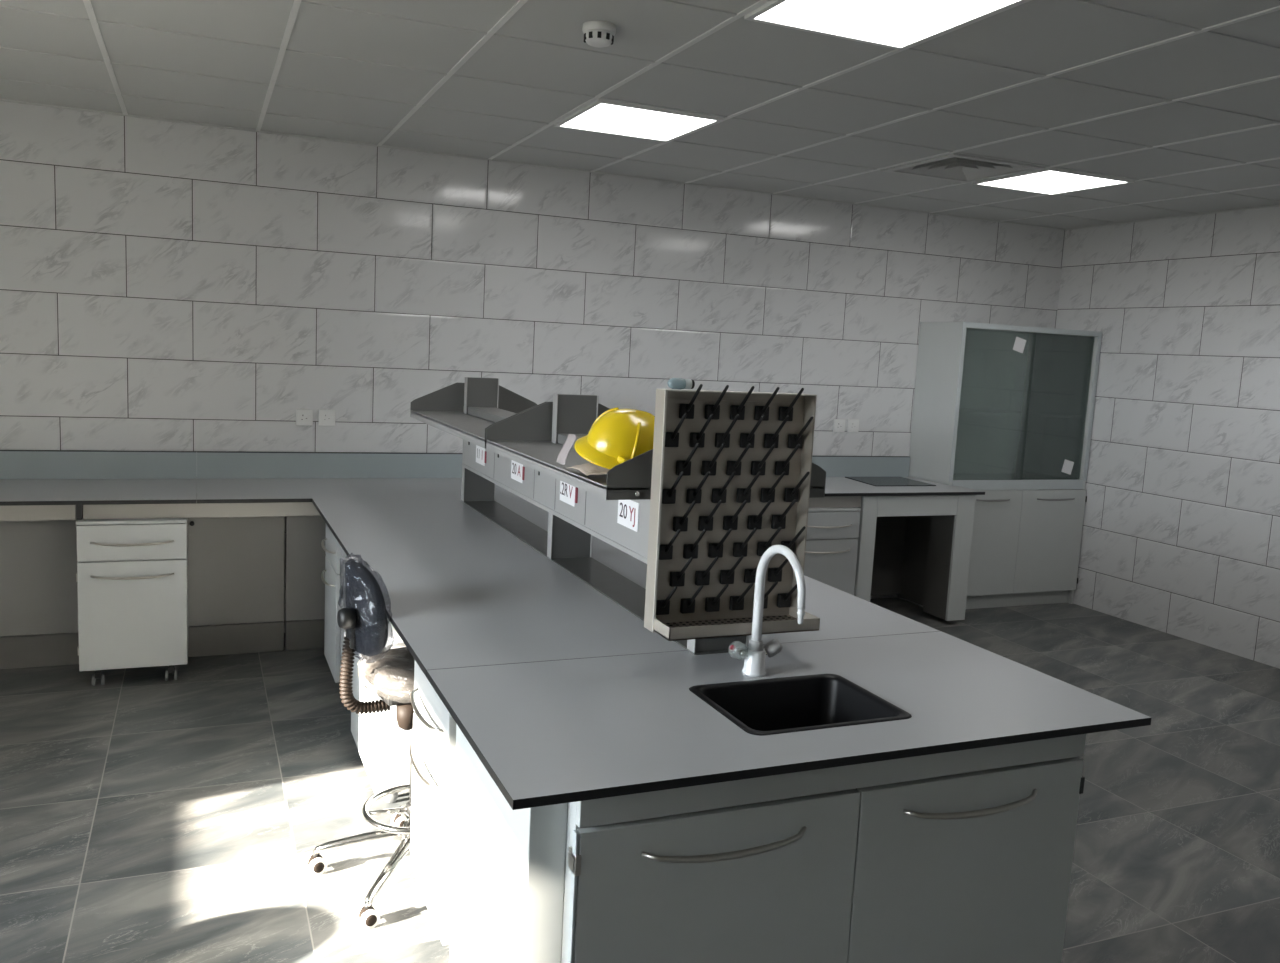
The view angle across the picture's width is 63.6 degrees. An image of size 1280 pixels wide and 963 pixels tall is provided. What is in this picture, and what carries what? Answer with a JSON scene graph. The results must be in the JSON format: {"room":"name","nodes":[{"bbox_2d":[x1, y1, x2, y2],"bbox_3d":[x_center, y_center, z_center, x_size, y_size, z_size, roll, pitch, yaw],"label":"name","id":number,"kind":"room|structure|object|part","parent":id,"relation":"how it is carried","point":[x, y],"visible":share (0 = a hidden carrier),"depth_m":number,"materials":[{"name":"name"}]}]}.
{"room":"science laboratory","nodes":[
{"label":"science laboratory","id":0,"kind":"room"},
{"bbox_2d":[0,101,1064,632],"bbox_3d":[-0.734,-0.677,5.987,8.300,3.000,0.150,0,8,-23],"label":"wall","id":1,"kind":"structure","parent":0,"point":[165,285],"depth_m":5.63,"materials":[{"name":"tile"}]},
{"bbox_2d":[0,450,196,478],"bbox_3d":[-3.344,-0.081,4.860,2.309,0.140,0.026,0,8,-23],"label":"backsplash","id":2,"kind":"structure","parent":1,"relation":"attached to","point":[14,464],"depth_m":5.12,"materials":[{"name":"blue laminate"}]},
{"bbox_2d":[296,409,312,425],"bbox_3d":[-1.787,-0.340,5.496,0.086,0.086,0.014,0,8,-23],"label":"wall socket","id":3,"kind":"object","parent":1,"relation":"attached to","point":[304,417],"visible":1,"depth_m":5.49,"materials":[{"name":"white plastic"}]},
{"bbox_2d":[319,409,334,425],"bbox_3d":[-1.680,-0.343,5.541,0.086,0.086,0.014,0,8,-23],"label":"wall socket","id":4,"kind":"object","parent":1,"relation":"attached to","point":[326,417],"visible":1,"depth_m":5.54,"materials":[{"name":"white plastic"}]},
{"bbox_2d":[197,451,909,478],"bbox_3d":[-0.222,-0.094,6.195,4.480,0.140,0.026,0,8,-23],"label":"backsplash","id":5,"kind":"structure","parent":1,"relation":"attached to","point":[210,464],"depth_m":5.63,"materials":[{"name":"blue laminate"}]},
{"bbox_2d":[0,99,1279,229],"bbox_3d":[0.834,-1.260,2.316,8.000,0.008,7.600,0,8,-23],"label":"trim","id":6,"kind":"structure","parent":1,"relation":"attached to","point":[5,100],"depth_m":5.87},
{"bbox_2d":[0,0,1279,222],"bbox_3d":[0.650,-1.261,2.237,7.220,0.004,7.600,0,8,-23],"label":"ceiling grid","id":7,"kind":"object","parent":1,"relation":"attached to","point":[295,7],"depth_m":4.02,"materials":[{"name":"white metal"}]},
{"bbox_2d":[833,419,844,431],"bbox_3d":[1.317,-0.369,6.821,0.086,0.086,0.014,0,8,-23],"label":"wall socket","id":8,"kind":"object","parent":1,"relation":"attached to","point":[839,424],"visible":1,"depth_m":6.82,"materials":[{"name":"white plastic"}]},
{"bbox_2d":[847,419,858,431],"bbox_3d":[1.418,-0.371,6.864,0.086,0.086,0.014,0,8,-23],"label":"wall socket","id":9,"kind":"object","parent":1,"relation":"attached to","point":[853,424],"visible":1,"depth_m":6.86,"materials":[{"name":"white plastic"}]},
{"bbox_2d":[0,597,1279,962],"bbox_3d":[0.699,1.397,2.656,8.300,0.120,7.900,0,8,-23],"label":"floor","id":10,"kind":"structure","parent":0,"point":[145,817],"depth_m":3.62,"materials":[{"name":"tile"}]},
{"bbox_2d":[76,518,187,685],"bbox_3d":[-2.337,0.526,4.779,0.444,0.762,0.443,0,8,-23],"label":"base cabinet","id":11,"kind":"object","parent":10,"relation":"on","point":[132,574],"visible":0.98,"depth_m":4.61,"materials":[{"name":"white laminate"}]},
{"bbox_3d":[-2.253,0.269,4.585,0.438,0.159,0.020,0,8,-23],"label":"drawer","id":12,"kind":"part","parent":11,"relation":"part of","materials":[{"name":"white laminate"}]},
{"bbox_3d":[-2.243,0.275,4.561,0.334,0.017,0.041,0,8,-23],"label":"handle","id":13,"kind":"part","parent":11,"relation":"part of","materials":[{"name":"silver metal"}]},
{"bbox_3d":[-2.270,0.596,4.627,0.438,0.489,0.020,0,8,-23],"label":"door","id":14,"kind":"part","parent":11,"relation":"part of","materials":[{"name":"white laminate"}]},
{"bbox_3d":[-2.250,0.424,4.580,0.334,0.017,0.041,0,8,-23],"label":"handle","id":15,"kind":"part","parent":11,"relation":"part of","materials":[{"name":"silver metal"}]},
{"bbox_2d":[0,502,325,668],"bbox_3d":[-2.746,0.485,4.651,3.240,0.834,0.412,0,8,-23],"label":"lab bench","id":16,"kind":"object","parent":10,"relation":"on","point":[236,550],"visible":0.48,"depth_m":5.09,"materials":[{"name":"grey metal"}]},
{"bbox_3d":[-3.305,0.135,4.154,1.824,0.069,0.025,0,8,-23],"label":"rail","id":17,"kind":"part","parent":16,"relation":"part of","materials":[{"name":"grey metal"}]},
{"bbox_3d":[-3.461,0.392,4.543,1.840,0.665,0.015,0,8,-23],"label":"panel","id":18,"kind":"part","parent":16,"relation":"part of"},
{"bbox_3d":[-3.482,0.799,4.595,1.840,0.152,0.025,0,8,-23],"label":"skirting","id":19,"kind":"part","parent":16,"relation":"part of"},
{"bbox_2d":[0,479,196,505],"bbox_3d":[-3.210,0.045,4.548,2.309,0.018,0.733,0,8,-23],"label":"countertop","id":20,"kind":"structure","parent":16,"relation":"on","point":[13,492],"depth_m":4.75,"materials":[{"name":"grey laminate"}]},
{"bbox_3d":[-1.975,0.129,4.723,1.013,0.069,0.025,0,8,-23],"label":"rail","id":21,"kind":"part","parent":16,"relation":"part of","materials":[{"name":"grey metal"}]},
{"bbox_3d":[-2.230,0.794,5.130,0.871,0.152,0.025,0,8,-23],"label":"skirting","id":22,"kind":"part","parent":16,"relation":"part of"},
{"bbox_3d":[-2.209,0.387,5.078,0.871,0.665,0.015,0,8,-23],"label":"panel","id":23,"kind":"part","parent":16,"relation":"part of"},
{"bbox_3d":[-1.586,0.792,5.406,0.515,0.152,0.025,0,8,-23],"label":"skirting","id":24,"kind":"part","parent":16,"relation":"part of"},
{"bbox_3d":[-1.565,0.384,5.354,0.515,0.665,0.015,0,8,-23],"label":"panel","id":25,"kind":"part","parent":16,"relation":"part of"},
{"bbox_2d":[321,524,351,682],"bbox_3d":[-1.257,0.575,4.822,0.443,0.762,0.444,0,8,-23],"label":"base cabinet","id":26,"kind":"object","parent":10,"relation":"on","point":[333,634],"visible":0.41,"depth_m":4.64,"materials":[{"name":"white laminate"}]},
{"bbox_3d":[-1.427,0.298,4.705,0.041,0.017,0.334,0,8,-23],"label":"handle","id":27,"kind":"part","parent":26,"relation":"part of","materials":[{"name":"silver metal"}]},
{"bbox_3d":[-1.435,0.447,4.724,0.041,0.017,0.334,0,8,-23],"label":"handle","id":28,"kind":"part","parent":26,"relation":"part of","materials":[{"name":"silver metal"}]},
{"bbox_3d":[-1.418,0.622,4.758,0.020,0.489,0.438,0,8,-23],"label":"door","id":29,"kind":"part","parent":26,"relation":"part of","materials":[{"name":"white laminate"}]},
{"bbox_3d":[-1.402,0.295,4.716,0.020,0.159,0.438,0,8,-23],"label":"drawer","id":30,"kind":"part","parent":26,"relation":"part of","materials":[{"name":"white laminate"}]},
{"bbox_2d":[305,553,414,929],"bbox_3d":[-0.666,0.697,3.122,0.637,1.012,0.613,0,8,-23],"label":"office chair","id":31,"kind":"object","parent":10,"relation":"on","point":[363,616],"visible":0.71,"depth_m":2.96,"materials":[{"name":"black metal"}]},
{"bbox_3d":[-0.824,0.385,2.903,0.042,0.060,0.060,-2,9,-32],"label":"knob","id":32,"kind":"part","parent":31,"relation":"part of","materials":[{"name":"black plastic"}]},
{"bbox_3d":[-0.846,1.093,3.138,0.293,0.095,0.044,2,7,-4],"label":"leg","id":33,"kind":"part","parent":31,"relation":"part of","materials":[{"name":"silver metal"}]},
{"bbox_3d":[-0.803,0.358,2.961,0.081,0.270,0.277,-2,9,-32],"label":"backrest","id":34,"kind":"part","parent":31,"relation":"part of","materials":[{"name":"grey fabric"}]},
{"bbox_3d":[-0.720,1.119,2.989,0.044,0.095,0.293,5,7,14],"label":"leg","id":35,"kind":"part","parent":31,"relation":"part of","materials":[{"name":"silver metal"}]},
{"bbox_3d":[-0.639,0.570,3.127,0.376,0.065,0.367,0,8,-23],"label":"seat","id":36,"kind":"part","parent":31,"relation":"part of","materials":[{"name":"fabric"}]},
{"bbox_3d":[-0.744,1.077,3.303,0.044,0.095,0.293,0,8,-23],"label":"leg","id":37,"kind":"part","parent":31,"relation":"part of","materials":[{"name":"silver metal"}]},
{"bbox_3d":[-0.680,0.688,3.018,0.065,0.075,0.065,0,8,-23],"label":"tension knob","id":38,"kind":"part","parent":31,"relation":"part of","materials":[{"name":"brown plastic"}]},
{"bbox_2d":[351,624,412,802],"bbox_3d":[-0.806,0.718,3.889,0.538,0.762,0.624,0,8,-23],"label":"base cabinet","id":39,"kind":"object","parent":10,"relation":"on","point":[383,747],"visible":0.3,"depth_m":3.57,"materials":[{"name":"white laminate"}]},
{"bbox_3d":[-1.012,0.780,3.808,0.020,0.519,0.618,0,8,-23],"label":"door","id":40,"kind":"part","parent":39,"relation":"part of","materials":[{"name":"white laminate"}]},
{"bbox_2d":[409,661,455,962],"bbox_3d":[-0.352,0.876,2.828,0.538,0.762,0.444,0,8,-23],"label":"base cabinet","id":41,"kind":"object","parent":10,"relation":"on","point":[432,750],"visible":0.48,"depth_m":2.66,"materials":[{"name":"white laminate"}]},
{"bbox_3d":[-0.573,0.748,2.712,0.041,0.017,0.334,0,8,-23],"label":"handle","id":42,"kind":"part","parent":41,"relation":"part of","materials":[{"name":"silver metal"}]},
{"bbox_3d":[-0.566,0.599,2.692,0.041,0.017,0.334,0,8,-23],"label":"handle","id":43,"kind":"part","parent":41,"relation":"part of","materials":[{"name":"silver metal"}]},
{"bbox_3d":[-0.540,0.597,2.703,0.020,0.159,0.438,0,8,-23],"label":"drawer","id":44,"kind":"part","parent":41,"relation":"part of","materials":[{"name":"white laminate"}]},
{"bbox_2d":[450,724,1085,962],"bbox_3d":[0.288,0.923,2.435,1.313,0.833,0.702,0,8,-23],"label":"base cabinet","id":45,"kind":"object","parent":10,"relation":"on","point":[962,856],"visible":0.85,"depth_m":2.13,"materials":[{"name":"grey laminate"}]},
{"bbox_3d":[-0.301,0.888,2.237,0.074,0.773,0.595,0,8,-23],"label":"panel","id":46,"kind":"part","parent":45,"relation":"part of","materials":[{"name":"grey laminate"}]},
{"bbox_3d":[0.153,0.967,2.057,0.614,0.659,0.020,0,8,-23],"label":"door","id":47,"kind":"part","parent":45,"relation":"part of","materials":[{"name":"grey laminate"}]},
{"bbox_3d":[0.175,0.711,1.995,0.364,0.024,0.047,0,8,-23],"label":"handle","id":48,"kind":"part","parent":45,"relation":"part of","materials":[{"name":"silver metal"}]},
{"bbox_2d":[426,631,1151,809],"bbox_3d":[0.332,0.500,2.394,1.505,0.018,0.733,0,8,-23],"label":"countertop","id":49,"kind":"structure","parent":45,"relation":"on","point":[546,733],"depth_m":2.25,"materials":[{"name":"grey laminate"}]},
{"bbox_2d":[729,545,805,676],"bbox_3d":[0.322,0.315,2.434,0.145,0.338,0.230,0,8,-23],"label":"tap","id":50,"kind":"object","parent":49,"relation":"on","point":[755,655],"visible":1,"depth_m":2.50,"materials":[{"name":"white metal"}]},
{"bbox_3d":[0.239,0.411,2.507,0.049,0.049,0.041,0,8,-23],"label":"knob","id":51,"kind":"part","parent":50,"relation":"part of","materials":[{"name":"clear plastic"}]},
{"bbox_3d":[0.258,0.422,2.517,0.035,0.030,0.018,0,8,-23],"label":"stem","id":52,"kind":"part","parent":50,"relation":"part of","materials":[{"name":"silver metal"}]},
{"bbox_3d":[0.327,0.410,2.545,0.048,0.047,0.039,0,8,-23],"label":"knob","id":53,"kind":"part","parent":50,"relation":"part of","materials":[{"name":"grey plastic"}]},
{"bbox_3d":[0.327,0.281,2.423,0.024,0.268,0.211,0,8,-23],"label":"spout","id":54,"kind":"part","parent":50,"relation":"part of","materials":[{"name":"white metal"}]},
{"bbox_2d":[690,674,910,806],"bbox_3d":[0.352,0.612,2.353,0.412,0.233,0.320,0,8,-23],"label":"sink","id":55,"kind":"object","parent":49,"relation":"in","point":[762,707],"visible":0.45,"depth_m":2.47,"materials":[{"name":"black metal"}]},
{"bbox_3d":[0.718,0.965,2.299,0.610,0.659,0.020,0,8,-23],"label":"door","id":56,"kind":"part","parent":45,"relation":"part of","materials":[{"name":"grey laminate"}]},
{"bbox_3d":[0.729,0.705,2.232,0.369,0.024,0.047,0,8,-23],"label":"handle","id":57,"kind":"part","parent":45,"relation":"part of","materials":[{"name":"silver metal"}]},
{"bbox_2d":[804,507,860,594],"bbox_3d":[1.007,0.512,6.208,0.444,0.762,0.443,0,8,-23],"label":"base cabinet","id":58,"kind":"object","parent":10,"relation":"on","point":[832,533],"visible":0.25,"depth_m":6.04,"materials":[{"name":"white laminate"}]},
{"bbox_3d":[1.094,0.410,6.010,0.334,0.017,0.041,0,8,-23],"label":"handle","id":59,"kind":"part","parent":58,"relation":"part of","materials":[{"name":"silver metal"}]},
{"bbox_3d":[1.101,0.262,5.990,0.334,0.017,0.041,0,8,-23],"label":"handle","id":60,"kind":"part","parent":58,"relation":"part of","materials":[{"name":"silver metal"}]},
{"bbox_3d":[1.074,0.582,6.057,0.438,0.489,0.020,0,8,-23],"label":"door","id":61,"kind":"part","parent":58,"relation":"part of","materials":[{"name":"white laminate"}]},
{"bbox_3d":[1.091,0.255,6.015,0.438,0.159,0.020,0,8,-23],"label":"drawer","id":62,"kind":"part","parent":58,"relation":"part of","materials":[{"name":"white laminate"}]},
{"bbox_2d":[809,496,860,507],"bbox_3d":[0.473,0.472,6.031,1.605,0.834,0.405,0,8,-23],"label":"frame","id":63,"kind":"object","parent":10,"relation":"on","point":[829,501],"visible":0.11,"depth_m":6.04,"materials":[{"name":"grey metal"}]},
{"bbox_2d":[854,495,975,620],"bbox_3d":[1.567,0.454,6.620,0.839,0.830,0.640,0,8,-23],"label":"lab bench","id":64,"kind":"object","parent":10,"relation":"on","point":[917,548],"visible":0.61,"depth_m":6.51,"materials":[{"name":"grey laminate"}]},
{"bbox_3d":[1.229,0.455,6.476,0.105,0.830,0.640,0,8,-23],"label":"panel","id":65,"kind":"part","parent":64,"relation":"part of","materials":[{"name":"grey laminate"}]},
{"bbox_3d":[1.484,0.387,6.915,0.710,0.780,0.020,0,8,-23],"label":"panel","id":66,"kind":"part","parent":64,"relation":"part of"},
{"bbox_3d":[1.879,0.420,6.891,0.018,0.800,0.340,0,8,-23],"label":"panel","id":67,"kind":"part","parent":64,"relation":"part of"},
{"bbox_3d":[1.961,0.463,6.582,0.133,0.797,0.219,0,8,-23],"label":"panel","id":68,"kind":"part","parent":64,"relation":"part of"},
{"bbox_3d":[2.008,0.480,6.472,0.135,0.800,0.020,0,8,-23],"label":"panel","id":69,"kind":"part","parent":64,"relation":"part of","materials":[{"name":"grey laminate"}]},
{"bbox_3d":[2.029,0.465,6.600,0.005,0.800,0.240,0,8,-23],"label":"panel","id":70,"kind":"part","parent":64,"relation":"part of","materials":[{"name":"grey laminate"}]},
{"bbox_2d":[897,322,1101,608],"bbox_3d":[2.487,-0.103,7.101,1.194,1.903,0.480,0,8,-23],"label":"tall cabinet","id":71,"kind":"object","parent":10,"relation":"on","point":[1003,412],"visible":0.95,"depth_m":7.02,"materials":[{"name":"grey laminate"}]},
{"bbox_3d":[1.936,-0.104,6.896,0.020,1.903,0.426,0,8,-23],"label":"panel","id":72,"kind":"part","parent":71,"relation":"part of","materials":[{"name":"grey laminate"}]},
{"bbox_2d":[959,409,1015,416],"bbox_3d":[2.485,-0.470,7.094,1.144,0.022,0.349,0,8,-23],"label":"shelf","id":73,"kind":"object","parent":71,"relation":"attached to","point":[962,412],"depth_m":6.93,"materials":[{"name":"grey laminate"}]},
{"bbox_3d":[2.349,0.125,6.835,0.286,0.014,0.040,0,8,-23],"label":"handle","id":74,"kind":"part","parent":71,"relation":"part of","materials":[{"name":"grey metal"}]},
{"bbox_3d":[2.273,0.412,6.873,0.611,0.710,0.017,0,8,-23],"label":"door","id":75,"kind":"part","parent":71,"relation":"part of","materials":[{"name":"grey laminate"}]},
{"bbox_3d":[2.396,-0.172,7.305,1.148,1.780,0.020,0,8,-23],"label":"panel","id":76,"kind":"part","parent":71,"relation":"part of","materials":[{"name":"clear glass"}]},
{"bbox_3d":[2.473,-0.009,7.128,1.148,0.040,0.406,0,8,-23],"label":"panel","id":77,"kind":"part","parent":71,"relation":"part of","materials":[{"name":"grey laminate"}]},
{"bbox_3d":[2.320,-0.496,6.794,0.609,0.988,0.005,0,8,-23],"label":"glass door","id":78,"kind":"part","parent":71,"relation":"part of","materials":[{"name":"clear glass"}]},
{"bbox_3d":[2.578,-0.483,6.877,1.188,1.084,0.006,0,8,-23],"label":"frame","id":79,"kind":"part","parent":71,"relation":"part of","materials":[{"name":"white metal"}]},
{"bbox_3d":[2.520,-1.032,7.007,1.148,0.035,0.426,0,8,-23],"label":"panel","id":80,"kind":"part","parent":71,"relation":"part of","materials":[{"name":"grey laminate"}]},
{"bbox_3d":[2.817,0.410,7.105,0.569,0.710,0.017,0,8,-23],"label":"door","id":81,"kind":"part","parent":71,"relation":"part of","materials":[{"name":"grey laminate"}]},
{"bbox_3d":[2.853,0.123,7.050,0.340,0.014,0.040,0,8,-23],"label":"handle","id":82,"kind":"part","parent":71,"relation":"part of","materials":[{"name":"grey metal"}]},
{"bbox_3d":[2.830,-0.500,7.027,0.567,0.988,0.005,0,8,-23],"label":"glass door","id":83,"kind":"part","parent":71,"relation":"part of","materials":[{"name":"clear glass"}]},
{"bbox_3d":[3.010,-0.109,7.355,0.020,1.903,0.426,0,8,-23],"label":"panel","id":84,"kind":"part","parent":71,"relation":"part of","materials":[{"name":"grey laminate"}]},
{"bbox_3d":[-0.343,0.692,3.993,1.370,0.833,2.640,0,8,-23],"label":"frame","id":85,"kind":"object","parent":10,"relation":"on","visible":0},
{"bbox_2d":[197,477,984,675],"bbox_3d":[0.453,0.214,4.676,4.525,0.018,3.403,0,8,-23],"label":"countertop","id":86,"kind":"structure","parent":85,"relation":"on","point":[464,590],"depth_m":3.41,"materials":[{"name":"grey laminate"}]},
{"bbox_2d":[410,377,825,654],"bbox_3d":[-0.290,-0.034,3.888,0.644,0.600,2.705,0,8,-23],"label":"rack","id":87,"kind":"object","parent":86,"relation":"on","point":[511,442],"visible":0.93,"depth_m":3.71,"materials":[{"name":"metal"}]},
{"bbox_2d":[410,383,545,447],"bbox_3d":[-0.531,-0.301,4.448,0.644,0.173,1.424,0,8,-23],"label":"tray","id":88,"kind":"object","parent":87,"relation":"on","point":[475,413],"depth_m":4.72,"materials":[{"name":"grey metal"}]},
{"bbox_2d":[560,482,567,496],"bbox_3d":[-0.264,0.027,3.590,0.001,0.043,0.079,0,8,-23],"label":"print","id":89,"kind":"object","parent":87,"relation":"attached to","point":[563,486],"depth_m":3.59},
{"bbox_2d":[556,434,576,464],"bbox_3d":[-0.216,-0.095,3.035,0.039,0.089,0.074,0,8,-23],"label":"paper sheet","id":90,"kind":"object","parent":87,"relation":"on","point":[570,440],"visible":1,"depth_m":3.04,"materials":[{"name":"white paper"}]},
{"bbox_2d":[568,463,609,475],"bbox_3d":[-0.114,-0.037,2.828,0.120,0.028,0.199,0,8,-23],"label":"paper bag","id":91,"kind":"object","parent":87,"relation":"on","point":[587,469],"visible":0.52,"depth_m":2.78,"materials":[{"name":"white paper"}]},
{"bbox_2d":[574,407,654,468],"bbox_3d":[-0.045,-0.117,2.798,0.284,0.167,0.219,-3,9,-38],"label":"hard hat","id":92,"kind":"object","parent":87,"relation":"on","point":[617,436],"visible":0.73,"depth_m":2.71,"materials":[{"name":"yellow plastic"}]},
{"bbox_2d":[619,503,626,518],"bbox_3d":[-0.050,0.087,3.090,0.001,0.043,0.058,0,8,-23],"label":"print","id":93,"kind":"object","parent":87,"relation":"attached to","point":[622,506],"depth_m":3.09},
{"bbox_2d":[629,506,634,526],"bbox_3d":[-0.024,0.104,3.030,0.001,0.056,0.048,0,8,-23],"label":"print","id":94,"kind":"object","parent":87,"relation":"attached to","point":[631,508],"depth_m":3.03},
{"bbox_2d":[486,402,825,499],"bbox_3d":[-0.015,-0.121,3.243,0.644,0.173,1.191,0,8,-23],"label":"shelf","id":95,"kind":"object","parent":87,"relation":"on","point":[534,437],"depth_m":3.39,"materials":[{"name":"grey metal"}]},
{"bbox_2d":[644,384,819,640],"bbox_3d":[0.250,0.070,2.569,0.424,0.616,0.154,0,8,-23],"label":"drying rack","id":96,"kind":"object","parent":87,"relation":"attached to","point":[731,470],"visible":0.93,"depth_m":2.62,"materials":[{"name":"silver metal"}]},
{"bbox_2d":[667,378,694,389],"bbox_3d":[0.099,-0.238,2.513,0.068,0.028,0.028,0,8,-23],"label":"bottle","id":97,"kind":"object","parent":96,"relation":"on","point":[673,383],"visible":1,"depth_m":2.50,"materials":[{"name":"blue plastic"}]},
{"bbox_2d":[654,605,819,640],"bbox_3d":[0.236,0.354,2.606,0.420,0.032,0.142,0,8,-23],"label":"drip tray","id":98,"kind":"object","parent":96,"relation":"on","point":[672,622],"depth_m":2.61,"materials":[{"name":"silver metal"}]},
{"bbox_2d":[845,477,935,485],"bbox_3d":[1.617,-0.001,6.727,0.500,0.006,0.420,0,8,-23],"label":"stone slab","id":99,"kind":"object","parent":86,"relation":"on","point":[874,481],"visible":1,"depth_m":6.69,"materials":[{"name":"stone"}]},
{"bbox_2d":[0,0,1279,228],"bbox_3d":[0.834,-1.272,2.314,8.000,0.016,7.600,0,8,-23],"label":"ceiling","id":100,"kind":"structure","parent":0,"point":[1046,37],"depth_m":3.94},
{"bbox_2d":[582,20,615,47],"bbox_3d":[-0.129,-1.401,3.244,0.106,0.061,0.106,0,8,-23],"label":"smoke detector","id":101,"kind":"object","parent":100,"relation":"attached to","point":[597,33],"visible":1,"depth_m":3.21,"materials":[{"name":"white plastic"}]},
{"bbox_2d":[554,99,723,141],"bbox_3d":[-0.017,-1.586,4.557,0.572,0.012,0.572,0,8,-23],"label":"recessed light","id":102,"kind":"object","parent":100,"relation":"in","point":[599,116],"visible":1,"depth_m":4.52,"materials":[{"name":"white plastic"}]},
{"bbox_2d":[744,0,1028,49],"bbox_3d":[0.685,-1.341,2.918,0.572,0.012,0.572,0,8,-23],"label":"recessed light","id":103,"kind":"object","parent":100,"relation":"in","point":[894,24],"visible":1,"depth_m":3.00,"materials":[{"name":"white plastic"}]},
{"bbox_2d":[881,153,1045,182],"bbox_3d":[1.643,-1.691,5.252,0.600,0.206,0.600,0,8,-23],"label":"ceiling vent","id":104,"kind":"object","parent":100,"relation":"in","point":[956,167],"visible":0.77,"depth_m":5.28,"materials":[{"name":"white metal"}]},
{"bbox_2d":[972,168,1134,194],"bbox_3d":[2.190,-1.595,5.500,0.572,0.012,0.572,0,8,-23],"label":"recessed light","id":105,"kind":"object","parent":100,"relation":"in","point":[1048,181],"visible":0.96,"depth_m":5.47,"materials":[{"name":"white plastic"}]},
{"bbox_2d":[1056,206,1279,668],"bbox_3d":[4.553,-0.154,3.992,0.150,3.000,7.750,0,8,-23],"label":"wall","id":106,"kind":"structure","parent":0,"point":[1180,537],"depth_m":6.46,"materials":[{"name":"tile"}]}
]}

